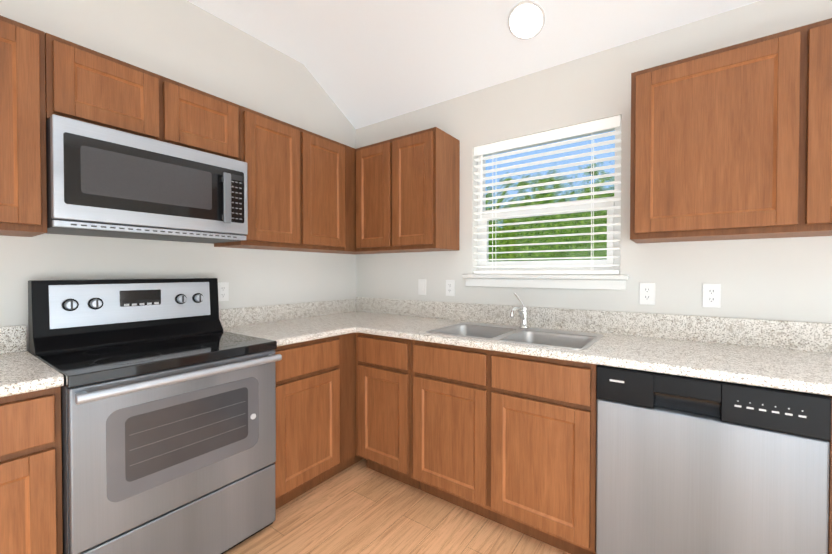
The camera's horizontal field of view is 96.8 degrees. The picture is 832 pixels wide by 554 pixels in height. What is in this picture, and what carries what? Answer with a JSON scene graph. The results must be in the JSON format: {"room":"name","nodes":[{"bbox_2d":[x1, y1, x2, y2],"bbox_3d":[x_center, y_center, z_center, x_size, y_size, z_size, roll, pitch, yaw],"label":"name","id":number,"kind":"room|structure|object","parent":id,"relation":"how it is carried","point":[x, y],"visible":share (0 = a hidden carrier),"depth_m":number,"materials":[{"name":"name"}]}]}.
{"room":"kitchen","nodes":[
{"label":"kitchen","id":0,"kind":"room"},
{"bbox_2d":[0,0,355,351],"bbox_3d":[-1.884,-0.233,1.381,0.120,2.950,4.740,1,1,36],"label":"wall","id":1,"kind":"structure","parent":0,"point":[187,43],"depth_m":2.09,"materials":[{"name":"paint"}]},
{"bbox_2d":[0,15,51,236],"bbox_3d":[-1.751,-0.547,1.178,0.322,0.762,0.773,1,1,36],"label":"upper cabinet","id":2,"kind":"object","parent":1,"relation":"attached to","point":[25,51],"depth_m":1.35,"materials":[{"name":"brown wood"}]},
{"bbox_2d":[52,35,247,166],"bbox_3d":[-1.301,-0.775,1.796,0.322,0.323,0.758,1,1,36],"label":"upper cabinet","id":3,"kind":"object","parent":1,"relation":"attached to","point":[89,86],"depth_m":1.64,"materials":[{"name":"brown wood"}]},
{"bbox_2d":[46,114,247,243],"bbox_3d":[-1.260,-0.401,1.771,0.422,0.416,0.756,1,1,36],"label":"microwave","id":4,"kind":"object","parent":3,"relation":"attached to","point":[102,181],"visible":0.98,"depth_m":1.59,"materials":[{"name":"grey metal"}]},
{"bbox_2d":[218,282,228,301],"bbox_3d":[-1.177,0.090,2.250,0.008,0.115,0.070,1,1,36],"label":"electrical outlet","id":5,"kind":"object","parent":1,"relation":"attached to","point":[223,291],"visible":0.96,"depth_m":2.25,"materials":[{"name":"white plastic"}]},
{"bbox_2d":[214,107,351,253],"bbox_3d":[-0.849,-0.564,2.421,0.322,0.762,0.776,1,1,36],"label":"upper cabinet","id":6,"kind":"object","parent":1,"relation":"attached to","point":[301,182],"depth_m":2.29,"materials":[{"name":"brown wood"}]},
{"bbox_2d":[352,148,379,253],"bbox_3d":[-0.526,-0.570,2.867,0.322,0.762,0.484,1,1,36],"label":"upper cabinet","id":7,"kind":"object","parent":1,"relation":"attached to","point":[353,149],"depth_m":2.72,"materials":[{"name":"brown wood"}]},
{"bbox_2d":[224,459,569,553],"bbox_3d":[-0.014,1.300,0.045,4.740,0.080,4.740,1,1,36],"label":"floor","id":8,"kind":"structure","parent":0,"point":[359,507],"depth_m":1.83,"materials":[{"name":"laminate"}]},
{"bbox_2d":[0,386,62,553],"bbox_3d":[-1.605,0.802,1.138,0.628,0.886,0.651,1,1,36],"label":"base cabinet","id":9,"kind":"object","parent":8,"relation":"on","point":[31,517],"depth_m":1.16,"materials":[{"name":"brown wood"}]},
{"bbox_2d":[0,325,63,396],"bbox_3d":[-1.598,0.284,1.126,0.645,0.147,0.651,1,1,36],"label":"countertop","id":10,"kind":"structure","parent":9,"relation":"on","point":[21,372],"depth_m":1.27,"materials":[{"name":"stone"}]},
{"bbox_2d":[28,278,281,553],"bbox_3d":[-1.136,0.626,1.665,0.710,1.225,0.752,1,1,36],"label":"range","id":11,"kind":"object","parent":8,"relation":"on","point":[168,412],"visible":0.94,"depth_m":1.52,"materials":[{"name":"grey metal"}]},
{"bbox_2d":[274,334,343,508],"bbox_3d":[-0.832,0.788,2.204,0.628,0.886,0.466,1,1,36],"label":"base cabinet","id":12,"kind":"object","parent":8,"relation":"on","point":[316,412],"depth_m":2.02,"materials":[{"name":"brown wood"}]},
{"bbox_2d":[219,302,351,346],"bbox_3d":[-0.803,0.269,2.222,0.645,0.147,0.541,1,1,36],"label":"countertop","id":13,"kind":"structure","parent":12,"relation":"on","point":[286,324],"depth_m":2.35,"materials":[{"name":"stone"}]},
{"bbox_2d":[344,332,362,469],"bbox_3d":[-0.501,0.782,2.661,0.628,0.886,0.819,1,1,36],"label":"base cabinet","id":14,"kind":"object","parent":8,"relation":"on","point":[350,458],"depth_m":2.29,"materials":[{"name":"brown wood"}]},
{"bbox_2d":[356,332,467,491],"bbox_3d":[-0.019,0.785,2.431,0.460,0.886,0.628,1,1,36],"label":"base cabinet","id":15,"kind":"object","parent":8,"relation":"on","point":[412,395],"depth_m":2.07,"materials":[{"name":"brown wood"}]},
{"bbox_2d":[596,365,831,553],"bbox_3d":[1.161,0.798,1.543,0.639,0.884,0.626,1,1,36],"label":"dishwasher","id":16,"kind":"object","parent":8,"relation":"on","point":[688,465],"visible":0.85,"depth_m":1.28,"materials":[{"name":"grey metal"}]},
{"bbox_2d":[827,395,831,553],"bbox_3d":[1.706,0.802,1.180,0.654,0.886,0.628,1,1,36],"label":"base cabinet","id":17,"kind":"object","parent":8,"relation":"on","point":[830,457],"depth_m":1.13,"materials":[{"name":"brown wood"}]},
{"bbox_2d":[312,297,831,395],"bbox_3d":[0.625,0.345,1.933,3.297,0.315,0.667,1,1,36],"label":"countertop","id":18,"kind":"structure","parent":17,"relation":"on","point":[789,355],"depth_m":1.75,"materials":[{"name":"stone"}]},
{"bbox_2d":[510,293,529,328],"bbox_3d":[0.570,0.200,2.121,0.109,0.205,0.249,1,1,36],"label":"faucet","id":19,"kind":"object","parent":18,"relation":"on","point":[523,312],"visible":1,"depth_m":2.15,"materials":[{"name":"silver metal"}]},
{"bbox_2d":[187,0,760,128],"bbox_3d":[-0.014,-1.400,0.009,4.740,0.500,4.740,1,1,36],"label":"ceiling","id":20,"kind":"structure","parent":0,"point":[367,62],"depth_m":2.23,"materials":[{"name":"paint"}]},
{"bbox_2d":[508,0,544,39],"bbox_3d":[0.600,-1.395,2.010,0.200,0.109,0.176,1,1,36],"label":"ceiling light","id":21,"kind":"object","parent":20,"relation":"attached to","point":[526,19],"visible":1,"depth_m":2.00,"materials":[{"name":"white plastic"}]},
{"bbox_2d":[356,0,831,322],"bbox_3d":[1.391,-0.239,1.860,4.620,2.950,0.120,1,1,36],"label":"wall","id":22,"kind":"structure","parent":0,"point":[786,279],"depth_m":1.98,"materials":[{"name":"paint"}]},
{"bbox_2d":[356,127,459,252],"bbox_3d":[-0.077,-0.567,2.643,0.706,0.762,0.322,1,1,36],"label":"upper cabinet","id":23,"kind":"object","parent":22,"relation":"attached to","point":[408,193],"visible":0.98,"depth_m":2.47,"materials":[{"name":"brown wood"}]},
{"bbox_2d":[418,279,425,294],"bbox_3d":[0.045,0.075,2.758,0.070,0.115,0.012,1,1,36],"label":"light switch","id":24,"kind":"object","parent":22,"relation":"attached to","point":[421,286],"visible":1,"depth_m":2.76,"materials":[{"name":"white plastic"}]},
{"bbox_2d":[446,280,454,295],"bbox_3d":[0.242,0.077,2.618,0.070,0.115,0.008,1,1,36],"label":"electrical outlet","id":25,"kind":"object","parent":22,"relation":"attached to","point":[450,287],"visible":1,"depth_m":2.61,"materials":[{"name":"white plastic"}]},
{"bbox_2d":[462,119,628,289],"bbox_3d":[0.764,-0.407,2.296,0.990,0.947,0.163,1,1,36],"label":"window","id":26,"kind":"structure","parent":22,"relation":"in","point":[617,244],"depth_m":2.24,"materials":[{"name":"white plastic"}]},
{"bbox_2d":[474,115,620,273],"bbox_3d":[0.759,-0.449,2.271,0.878,0.859,0.065,1,1,36],"label":"window blinds","id":27,"kind":"object","parent":26,"relation":"attached to","point":[591,126],"visible":0.96,"depth_m":2.22,"materials":[{"name":"white plastic"}]},
{"bbox_2d":[639,283,654,304],"bbox_3d":[1.202,0.087,1.921,0.070,0.115,0.008,1,1,36],"label":"electrical outlet","id":28,"kind":"object","parent":22,"relation":"attached to","point":[646,293],"visible":1,"depth_m":1.92,"materials":[{"name":"white plastic"}]},
{"bbox_2d":[702,283,720,307],"bbox_3d":[1.415,0.089,1.767,0.070,0.115,0.008,1,1,36],"label":"electrical outlet","id":29,"kind":"object","parent":22,"relation":"attached to","point":[711,295],"visible":1,"depth_m":1.76,"materials":[{"name":"white plastic"}]},
{"bbox_2d":[630,18,831,242],"bbox_3d":[1.519,-0.551,1.486,1.110,0.762,0.322,1,1,36],"label":"upper cabinet","id":30,"kind":"object","parent":22,"relation":"attached to","point":[733,142],"visible":1,"depth_m":1.47,"materials":[{"name":"brown wood"}]},
{"label":"outside","id":31,"kind":"structure","parent":0,"visible":0},
{"bbox_2d":[486,131,614,261],"bbox_3d":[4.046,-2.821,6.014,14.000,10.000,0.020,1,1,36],"label":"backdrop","id":32,"kind":"structure","parent":31,"point":[595,245],"depth_m":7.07,"materials":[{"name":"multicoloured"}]}
]}

